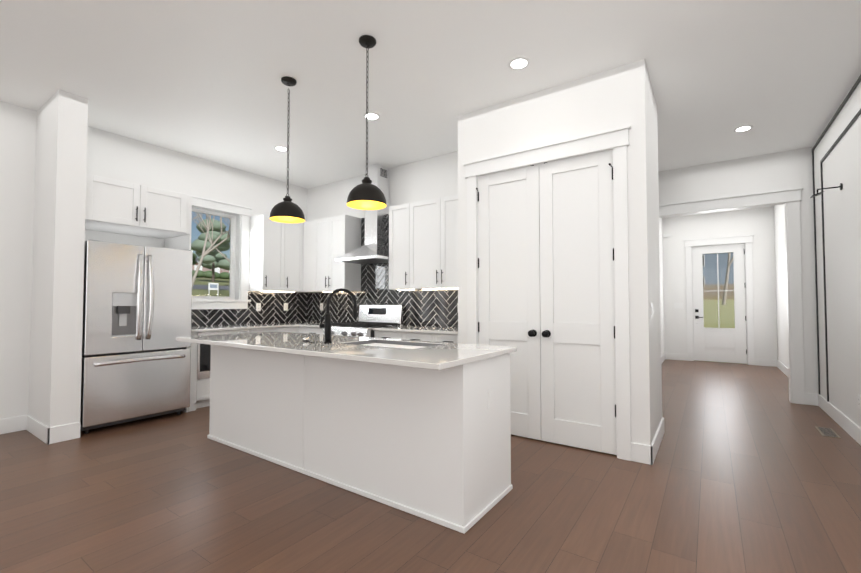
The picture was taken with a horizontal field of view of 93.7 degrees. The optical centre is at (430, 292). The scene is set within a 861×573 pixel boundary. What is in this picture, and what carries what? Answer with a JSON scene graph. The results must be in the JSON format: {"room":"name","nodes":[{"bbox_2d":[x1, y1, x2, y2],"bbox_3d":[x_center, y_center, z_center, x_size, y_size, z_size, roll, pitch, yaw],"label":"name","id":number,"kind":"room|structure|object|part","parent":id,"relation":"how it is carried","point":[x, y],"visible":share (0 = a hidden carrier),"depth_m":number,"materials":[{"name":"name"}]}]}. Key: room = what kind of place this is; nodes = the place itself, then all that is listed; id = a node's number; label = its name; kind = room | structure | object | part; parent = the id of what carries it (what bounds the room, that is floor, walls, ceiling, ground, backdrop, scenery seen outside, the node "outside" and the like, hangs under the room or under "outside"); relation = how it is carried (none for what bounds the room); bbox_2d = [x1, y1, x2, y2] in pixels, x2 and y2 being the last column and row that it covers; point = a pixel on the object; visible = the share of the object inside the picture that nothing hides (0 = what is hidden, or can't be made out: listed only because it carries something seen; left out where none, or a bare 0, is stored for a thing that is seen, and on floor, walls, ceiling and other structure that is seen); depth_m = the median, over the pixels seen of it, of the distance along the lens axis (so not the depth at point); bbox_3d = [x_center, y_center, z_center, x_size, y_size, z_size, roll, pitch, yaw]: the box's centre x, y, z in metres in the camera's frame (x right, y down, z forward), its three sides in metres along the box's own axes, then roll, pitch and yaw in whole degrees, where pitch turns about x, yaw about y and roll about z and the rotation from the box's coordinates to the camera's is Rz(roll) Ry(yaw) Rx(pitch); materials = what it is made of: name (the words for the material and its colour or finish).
{"room":"kitchen","nodes":[
{"label":"kitchen","id":0,"kind":"room"},
{"bbox_2d":[28,89,87,427],"bbox_3d":[-3.520,-0.237,3.808,0.720,3.100,0.205,-1,-2,35],"label":"column","id":1,"kind":"structure","parent":0,"point":[58,276],"depth_m":3.63,"materials":[{"name":"white paint"}]},
{"bbox_2d":[0,101,307,418],"bbox_3d":[-4.172,-0.242,3.631,0.150,3.100,7.570,-1,-2,35],"label":"wall","id":2,"kind":"structure","parent":0,"point":[118,157],"depth_m":3.93,"materials":[{"name":"white paint"}]},
{"bbox_2d":[0,415,24,433],"bbox_3d":[-5.021,1.198,2.218,0.016,0.140,4.050,-1,-2,35],"label":"baseboard","id":3,"kind":"structure","parent":2,"relation":"attached to","point":[12,424],"depth_m":3.79,"materials":[{"name":"white paint"}]},
{"bbox_2d":[25,415,51,444],"bbox_3d":[-3.563,1.239,3.662,0.706,0.140,0.016,-1,-2,35],"label":"baseboard","id":4,"kind":"structure","parent":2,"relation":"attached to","point":[38,429],"depth_m":3.62,"materials":[{"name":"white paint"}]},
{"bbox_2d":[85,173,191,240],"bbox_3d":[-3.204,-0.878,4.324,0.668,0.430,0.962,-1,-2,35],"label":"upper cabinet","id":5,"kind":"object","parent":2,"relation":"attached to","point":[112,205],"depth_m":4.11,"materials":[{"name":"white paint"}]},
{"bbox_2d":[191,208,235,299],"bbox_3d":[-2.998,-0.502,5.417,0.045,1.193,0.766,-1,-2,35],"label":"kitchen window","id":6,"kind":"structure","parent":2,"relation":"in","point":[232,248],"depth_m":5.67,"materials":[{"name":"white plastic"}]},
{"bbox_2d":[256,303,260,310],"bbox_3d":[-2.503,0.212,5.875,0.008,0.115,0.072,-1,-2,35],"label":"outlet","id":7,"kind":"object","parent":2,"relation":"attached to","point":[258,305],"depth_m":5.87,"materials":[{"name":"white plastic"}]},
{"bbox_2d":[249,214,288,292],"bbox_3d":[-2.343,-0.553,5.862,0.324,1.070,0.405,-1,-2,35],"label":"upper cabinet","id":8,"kind":"object","parent":2,"relation":"attached to","point":[269,239],"depth_m":5.74,"materials":[{"name":"white paint"}]},
{"bbox_2d":[283,303,287,310],"bbox_3d":[-2.241,0.223,6.253,0.008,0.115,0.072,-1,-2,35],"label":"outlet","id":9,"kind":"object","parent":2,"relation":"attached to","point":[285,305],"depth_m":6.25,"materials":[{"name":"white plastic"}]},
{"bbox_2d":[289,223,300,292],"bbox_3d":[-2.185,-0.547,6.089,0.324,1.070,0.389,-1,-2,35],"label":"upper cabinet","id":10,"kind":"object","parent":2,"relation":"attached to","point":[299,273],"depth_m":6.04,"materials":[{"name":"white paint"}]},
{"bbox_2d":[173,125,804,460],"bbox_3d":[1.686,0.080,6.449,6.463,2.617,8.132,-1,-2,35],"label":"trim","id":11,"kind":"structure","parent":2,"relation":"attached to","point":[616,140],"depth_m":4.86,"materials":[{"name":"white paint"}]},
{"bbox_3d":[-2.918,-0.501,5.361,0.150,1.447,1.074,-1,-2,35],"label":"window casing","id":12,"kind":"part","parent":11,"relation":"part of","materials":[{"name":"white paint"}]},
{"bbox_3d":[0.981,0.008,3.587,1.498,2.597,0.162,-1,-2,35],"label":"pantry casing","id":13,"kind":"part","parent":11,"relation":"part of","materials":[{"name":"white paint"}]},
{"bbox_3d":[5.952,0.155,8.340,1.178,2.577,0.162,-1,-2,35],"label":"door casing","id":14,"kind":"part","parent":11,"relation":"part of","materials":[{"name":"white paint"}]},
{"bbox_3d":[3.793,0.051,5.422,1.830,2.617,0.162,-1,-2,35],"label":"opening casing","id":15,"kind":"part","parent":11,"relation":"part of","materials":[{"name":"white paint"}]},
{"bbox_2d":[0,359,860,572],"bbox_3d":[0.226,1.353,4.152,6.735,0.060,13.510,-1,-2,35],"label":"floor","id":16,"kind":"structure","parent":0,"point":[751,469],"depth_m":2.40,"materials":[{"name":"brown wood"}]},
{"bbox_2d":[80,240,192,433],"bbox_3d":[-3.142,0.428,4.228,0.782,1.795,0.915,-1,-2,35],"label":"refrigerator","id":17,"kind":"object","parent":16,"relation":"on","point":[137,313],"visible":0.96,"depth_m":3.98,"materials":[{"name":"grey metal"}]},
{"bbox_3d":[-3.046,0.053,3.891,0.085,1.055,0.454,-1,-2,35],"label":"door","id":18,"kind":"part","parent":17,"relation":"part of","materials":[{"name":"silver metal"}]},
{"bbox_3d":[-2.915,0.920,4.056,0.085,0.630,0.915,-1,-2,35],"label":"freezer drawer","id":19,"kind":"part","parent":17,"relation":"part of","materials":[{"name":"silver metal"}]},
{"bbox_3d":[-2.784,0.064,4.270,0.085,1.055,0.454,-1,-2,35],"label":"door","id":20,"kind":"part","parent":17,"relation":"part of","materials":[{"name":"silver metal"}]},
{"bbox_2d":[183,333,238,411],"bbox_3d":[-2.728,0.905,5.008,0.614,0.885,0.768,-1,-2,35],"label":"base cabinet","id":21,"kind":"object","parent":16,"relation":"on","point":[200,353],"depth_m":4.62,"materials":[{"name":"white paint"}]},
{"bbox_2d":[191,321,344,334],"bbox_3d":[-2.090,0.458,5.363,1.258,0.030,2.058,-1,-2,35],"label":"countertop","id":22,"kind":"structure","parent":21,"relation":"on","point":[279,326],"depth_m":5.31,"materials":[{"name":"white stone"}]},
{"bbox_2d":[297,325,335,333],"bbox_3d":[-1.451,0.927,5.763,0.678,0.885,0.668,-1,-2,35],"label":"base cabinet","id":23,"kind":"object","parent":16,"relation":"on","point":[310,331],"depth_m":5.58,"materials":[{"name":"white paint"}]},
{"bbox_2d":[207,344,516,533],"bbox_3d":[-0.719,0.850,3.158,2.654,0.890,0.682,-1,-2,35],"label":"kitchen island","id":24,"kind":"object","parent":16,"relation":"on","point":[421,429],"depth_m":2.52,"materials":[{"name":"white paint"}]},
{"bbox_2d":[176,332,515,371],"bbox_3d":[-0.794,0.387,3.054,2.680,0.030,0.940,-1,-2,35],"label":"island countertop","id":25,"kind":"structure","parent":24,"relation":"on","point":[435,356],"depth_m":2.57,"materials":[{"name":"white stone"}]},
{"bbox_2d":[302,337,315,342],"bbox_3d":[-0.908,0.354,3.020,0.152,0.032,0.077,-1,-2,35],"label":"switch","id":26,"kind":"object","parent":25,"relation":"attached to","point":[305,340],"depth_m":3.03,"materials":[{"name":"white metal"}]},
{"bbox_2d":[300,288,356,343],"bbox_3d":[-0.753,0.171,2.990,0.447,0.398,0.159,-1,-2,35],"label":"faucet","id":27,"kind":"object","parent":25,"relation":"on","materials":[{"name":"black metal"}]},
{"bbox_2d":[352,340,423,347],"bbox_3d":[-0.278,0.486,2.900,0.678,0.230,0.399,-1,-2,35],"label":"sink","id":28,"kind":"object","parent":25,"relation":"in","point":[391,343],"depth_m":3.11,"materials":[{"name":"silver metal"}]},
{"bbox_3d":[-0.734,1.278,3.123,2.654,0.032,0.627,-1,-2,35],"label":"shoe moulding","id":29,"kind":"part","parent":24,"relation":"part of","materials":[{"name":"white paint"}]},
{"bbox_2d":[487,387,493,409],"bbox_3d":[0.360,0.633,2.406,0.007,0.116,0.072,-1,-2,35],"label":"outlet","id":30,"kind":"object","parent":24,"relation":"attached to","point":[490,390],"depth_m":2.40,"materials":[{"name":"white plastic"}]},
{"bbox_2d":[323,305,402,337],"bbox_3d":[-0.892,0.761,5.291,0.774,1.190,0.748,-1,-2,35],"label":"range","id":31,"kind":"object","parent":16,"relation":"on","point":[371,317],"visible":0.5,"depth_m":5.37,"materials":[{"name":"silver metal"}]},
{"bbox_2d":[324,324,399,329],"bbox_3d":[-0.895,0.451,5.295,0.774,0.020,0.610,-1,-2,35],"label":"cooktop","id":32,"kind":"object","parent":31,"relation":"in","point":[338,326],"depth_m":5.06,"materials":[{"name":"silver metal"}]},
{"bbox_2d":[373,329,404,339],"bbox_3d":[-0.310,0.905,5.009,0.488,0.885,0.608,-1,-2,35],"label":"base cabinet","id":33,"kind":"object","parent":16,"relation":"on","point":[377,334],"depth_m":4.78,"materials":[{"name":"white paint"}]},
{"bbox_2d":[405,333,457,342],"bbox_3d":[0.173,0.896,4.675,0.928,0.885,0.608,-1,-2,35],"label":"base cabinet","id":34,"kind":"object","parent":16,"relation":"on","point":[436,337],"depth_m":4.41,"materials":[{"name":"white paint"}]},
{"bbox_2d":[381,325,457,336],"bbox_3d":[0.011,0.441,4.777,1.296,0.030,0.630,-1,-2,35],"label":"countertop","id":35,"kind":"structure","parent":34,"relation":"on","point":[405,328],"depth_m":4.76,"materials":[{"name":"white stone"}]},
{"bbox_2d":[815,426,840,438],"bbox_3d":[3.719,1.309,3.782,0.120,0.006,0.340,-1,-2,35],"label":"floor vent","id":36,"kind":"object","parent":16,"relation":"in","point":[827,432],"visible":1,"depth_m":3.76,"materials":[{"name":"brown metal"}]},
{"bbox_2d":[0,0,860,217],"bbox_3d":[0.226,-1.825,4.243,6.735,0.100,13.510,-1,-2,35],"label":"ceiling","id":37,"kind":"structure","parent":0,"point":[199,78],"depth_m":3.24,"materials":[{"name":"white paint"}]},
{"bbox_2d":[274,146,286,150],"bbox_3d":[-1.818,-1.752,4.921,0.176,0.006,0.176,-1,-2,35],"label":"recessed light","id":38,"kind":"object","parent":37,"relation":"in","point":[281,148],"visible":1,"depth_m":4.91,"materials":[{"name":"white"}]},
{"bbox_2d":[270,76,304,222],"bbox_3d":[-1.202,-1.204,3.407,0.280,1.190,0.280,-1,-2,35],"label":"pendant light","id":39,"kind":"object","parent":37,"relation":"hanging from","point":[286,210],"visible":1,"depth_m":3.37,"materials":[{"name":"black metal"}]},
{"bbox_3d":[-1.202,-0.710,3.393,0.280,0.201,0.280,-1,-2,35],"label":"lamp shade","id":40,"kind":"part","parent":39,"relation":"part of","materials":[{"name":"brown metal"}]},
{"bbox_3d":[-1.202,-1.302,3.410,0.124,0.992,0.124,-1,-2,35],"label":"chain","id":41,"kind":"part","parent":39,"relation":"part of","materials":[{"name":"brown metal"}]},
{"bbox_2d":[347,35,385,209],"bbox_3d":[-0.454,-1.216,2.889,0.280,1.194,0.280,-1,-2,35],"label":"pendant light","id":42,"kind":"object","parent":37,"relation":"hanging from","point":[366,194],"visible":1,"depth_m":2.86,"materials":[{"name":"black metal"}]},
{"bbox_3d":[-0.454,-0.720,2.875,0.280,0.201,0.280,-1,-2,35],"label":"lamp shade","id":43,"kind":"part","parent":42,"relation":"part of","materials":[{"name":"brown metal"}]},
{"bbox_3d":[-0.454,-1.315,2.892,0.124,0.997,0.124,-1,-2,35],"label":"chain","id":44,"kind":"part","parent":42,"relation":"part of","materials":[{"name":"brown metal"}]},
{"bbox_2d":[363,112,379,119],"bbox_3d":[-0.594,-1.777,4.073,0.176,0.006,0.176,-1,-2,35],"label":"recessed light","id":45,"kind":"object","parent":37,"relation":"in","point":[373,116],"visible":0.83,"depth_m":4.07,"materials":[{"name":"white"}]},
{"bbox_2d":[508,56,529,69],"bbox_3d":[0.697,-1.802,3.179,0.176,0.006,0.176,-1,-2,35],"label":"recessed light","id":46,"kind":"object","parent":37,"relation":"in","point":[519,63],"visible":1,"depth_m":3.17,"materials":[{"name":"white"}]},
{"bbox_2d":[733,125,752,131],"bbox_3d":[3.378,-1.768,4.363,0.176,0.006,0.176,-1,-2,35],"label":"recessed light","id":47,"kind":"object","parent":37,"relation":"in","point":[743,128],"visible":1,"depth_m":4.35,"materials":[{"name":"white"}]},
{"bbox_2d":[307,104,662,419],"bbox_3d":[0.016,-0.195,5.260,5.180,3.100,0.120,-1,-2,35],"label":"wall","id":48,"kind":"structure","parent":0,"point":[429,178],"depth_m":5.45,"materials":[{"name":"white paint"}]},
{"bbox_2d":[301,220,316,292],"bbox_3d":[-1.747,-0.544,6.184,0.328,1.070,0.383,-1,-2,35],"label":"upper cabinet","id":49,"kind":"object","parent":48,"relation":"attached to","point":[308,228],"depth_m":6.08,"materials":[{"name":"white paint"}]},
{"bbox_2d":[319,303,323,310],"bbox_3d":[-1.718,0.227,6.362,0.072,0.115,0.008,-1,-2,35],"label":"outlet","id":50,"kind":"object","parent":48,"relation":"attached to","point":[321,305],"depth_m":6.36,"materials":[{"name":"white plastic"}]},
{"bbox_2d":[317,215,360,292],"bbox_3d":[-1.374,-0.550,5.962,0.654,1.070,0.324,-1,-2,35],"label":"upper cabinet","id":51,"kind":"object","parent":48,"relation":"attached to","point":[337,236],"depth_m":5.80,"materials":[{"name":"white paint"}]},
{"bbox_2d":[336,163,389,263],"bbox_3d":[-0.819,-1.075,5.449,0.740,1.324,0.541,-1,-2,35],"label":"range hood","id":52,"kind":"object","parent":48,"relation":"attached to","point":[374,249],"visible":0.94,"depth_m":5.45,"materials":[{"name":"silver metal"}]},
{"bbox_2d":[380,168,387,178],"bbox_3d":[-0.638,-1.631,5.522,0.002,0.105,0.140,-1,-2,35],"label":"vent grille","id":53,"kind":"object","parent":52,"relation":"attached to","point":[383,171],"depth_m":5.53,"materials":[{"name":"grey metal"}]},
{"bbox_2d":[385,202,420,292],"bbox_3d":[-0.282,-0.572,5.205,0.394,1.070,0.324,-1,-2,35],"label":"upper cabinet","id":54,"kind":"object","parent":48,"relation":"attached to","point":[400,216],"depth_m":5.08,"materials":[{"name":"white paint"}]},
{"bbox_2d":[413,194,457,288],"bbox_3d":[0.209,-0.582,4.865,1.038,1.070,0.324,-1,-2,35],"label":"upper cabinet","id":55,"kind":"object","parent":48,"relation":"attached to","point":[435,221],"depth_m":4.77,"materials":[{"name":"white paint"}]},
{"bbox_2d":[458,59,653,444],"bbox_3d":[0.999,-0.243,3.606,1.680,3.100,0.120,-1,-2,35],"label":"wall","id":56,"kind":"structure","parent":0,"point":[620,96],"depth_m":3.28,"materials":[{"name":"white paint"}]},
{"bbox_2d":[476,149,616,454],"bbox_3d":[0.957,0.071,3.550,1.230,2.445,0.105,-1,-2,35],"label":"pantry door","id":57,"kind":"structure","parent":56,"relation":"in","point":[545,242],"depth_m":3.49,"materials":[{"name":"white paint"}]},
{"bbox_3d":[0.950,-0.079,3.544,1.230,2.146,0.080,-1,-2,35],"label":"pantry door hardware","id":58,"kind":"part","parent":57,"relation":"part of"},
{"bbox_2d":[650,81,660,435],"bbox_3d":[1.868,-0.246,3.491,0.120,3.100,0.680,-1,-2,35],"label":"wall","id":59,"kind":"structure","parent":0,"point":[653,141],"depth_m":3.53,"materials":[{"name":"white paint"}]},
{"bbox_2d":[650,303,653,318],"bbox_3d":[1.785,0.147,3.246,0.009,0.125,0.165,-1,-2,35],"label":"light switch","id":60,"kind":"object","parent":59,"relation":"attached to","point":[652,310],"visible":0.96,"depth_m":3.21,"materials":[{"name":"white plastic"}]},
{"bbox_2d":[646,417,664,464],"bbox_3d":[1.917,1.232,3.415,0.036,0.140,0.952,-1,-2,35],"label":"baseboard","id":61,"kind":"structure","parent":59,"relation":"attached to","point":[651,450],"depth_m":3.16,"materials":[{"name":"white paint"}]},
{"bbox_2d":[659,218,664,355],"bbox_3d":[4.109,-0.131,7.515,0.120,3.100,3.630,-1,-2,35],"label":"wall","id":62,"kind":"structure","parent":0,"point":[661,285],"depth_m":8.56,"materials":[{"name":"white paint"}]},
{"bbox_2d":[661,353,665,363],"bbox_3d":[4.831,1.375,8.395,0.016,0.140,1.050,-1,-2,35],"label":"baseboard","id":63,"kind":"structure","parent":62,"relation":"attached to","point":[663,357],"depth_m":8.43,"materials":[{"name":"white paint"}]},
{"bbox_2d":[662,206,777,358],"bbox_3d":[5.933,-0.105,8.386,1.885,3.100,0.120,-1,-2,35],"label":"wall","id":64,"kind":"structure","parent":0,"point":[758,223],"depth_m":8.25,"materials":[{"name":"white paint"}]},
{"bbox_2d":[666,353,687,360],"bbox_3d":[5.310,1.384,8.692,0.383,0.140,0.016,-1,-2,35],"label":"baseboard","id":65,"kind":"structure","parent":64,"relation":"attached to","point":[672,356],"depth_m":8.69,"materials":[{"name":"white paint"}]},
{"bbox_2d":[692,243,746,363],"bbox_3d":[5.948,0.224,8.332,0.887,2.414,0.097,-1,-2,35],"label":"door leaf","id":66,"kind":"structure","parent":64,"relation":"in","point":[728,345],"depth_m":8.30,"materials":[{"name":"white paint"}]},
{"bbox_2d":[703,253,734,327],"bbox_3d":[5.960,-0.041,8.357,0.522,1.550,0.006,-1,-2,35],"label":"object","id":67,"kind":"structure","parent":66,"relation":"attached to","point":[716,286],"depth_m":8.35,"materials":[{"name":"clear glass"}]},
{"bbox_3d":[5.950,0.185,8.305,0.852,2.113,0.054,-1,-2,35],"label":"back door hardware","id":68,"kind":"part","parent":66,"relation":"part of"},
{"bbox_2d":[755,358,775,366],"bbox_3d":[6.507,1.360,7.863,0.303,0.140,0.016,-1,-2,35],"label":"baseboard","id":69,"kind":"structure","parent":64,"relation":"attached to","point":[758,361],"depth_m":7.85,"materials":[{"name":"white paint"}]},
{"bbox_2d":[659,147,818,393],"bbox_3d":[3.352,-0.181,5.759,3.135,3.100,0.120,-1,-2,35],"label":"wall","id":70,"kind":"structure","parent":0,"point":[789,169],"depth_m":5.04,"materials":[{"name":"white paint"}]},
{"bbox_2d":[774,73,860,427],"bbox_3d":[2.945,-0.280,2.314,0.120,3.100,13.510,-1,-2,35],"label":"wall","id":71,"kind":"structure","parent":0,"point":[841,163],"depth_m":3.97,"materials":[{"name":"white paint"}]},
{"bbox_2d":[776,359,812,401],"bbox_3d":[5.668,1.316,6.320,0.016,0.140,3.510,-1,-2,35],"label":"baseboard","id":72,"kind":"structure","parent":71,"relation":"attached to","point":[781,366],"depth_m":6.94,"materials":[{"name":"white paint"}]},
{"bbox_2d":[810,183,842,197],"bbox_3d":[3.823,-0.987,3.898,0.215,0.100,0.120,-1,-2,35],"label":"wall sconce","id":73,"kind":"object","parent":71,"relation":"attached to","point":[840,186],"visible":1,"depth_m":3.89,"materials":[{"name":"black metal"}]},
{"bbox_2d":[812,75,860,401],"bbox_3d":[1.857,-0.376,0.862,0.012,2.928,9.640,-1,-2,35],"label":"trim","id":74,"kind":"structure","parent":71,"relation":"attached to","point":[858,114],"depth_m":4.45,"materials":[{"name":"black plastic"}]},
{"bbox_2d":[813,393,860,444],"bbox_3d":[1.843,1.158,0.827,0.045,0.140,9.640,-1,-2,35],"label":"baseboard","id":75,"kind":"structure","parent":71,"relation":"attached to","point":[841,419],"depth_m":3.99,"materials":[{"name":"white paint"}]},
{"bbox_2d":[858,394,860,408],"bbox_3d":[3.698,0.944,3.479,0.008,0.115,0.072,-1,-2,35],"label":"outlet","id":76,"kind":"object","parent":71,"relation":"attached to","point":[859,401],"visible":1,"depth_m":3.47,"materials":[{"name":"white plastic"}]},
{"label":"outside","id":77,"kind":"structure","parent":0,"visible":0},
{"bbox_2d":[192,257,229,296],"bbox_3d":[-47.258,-2.712,51.008,124.100,12.060,150.000,-1,-2,35],"label":"ground","id":78,"kind":"structure","parent":77,"point":[202,284],"depth_m":40.97,"materials":[{"name":"green"}]},
{"bbox_2d":[191,212,229,287],"bbox_3d":[-26.184,-5.103,57.416,58.013,13.031,39.780,-1,-2,35],"label":"trees","id":79,"kind":"object","parent":78,"relation":"on","point":[215,239],"depth_m":55.91,"materials":[{"name":"green plant"}]},
{"bbox_2d":[696,252,742,363],"bbox_3d":[30.150,-2.614,43.417,80.000,11.419,84.310,-1,-2,35],"label":"ground","id":80,"kind":"structure","parent":77,"point":[710,288],"depth_m":40.91,"materials":[{"name":"beige"}]},
{"bbox_2d":[720,252,732,304],"bbox_3d":[25.665,-4.664,33.941,9.833,11.813,10.278,-1,-2,35],"label":"trees","id":81,"kind":"object","parent":80,"relation":"on","point":[729,263],"depth_m":32.19,"materials":[{"name":"beige plant"}]}
]}

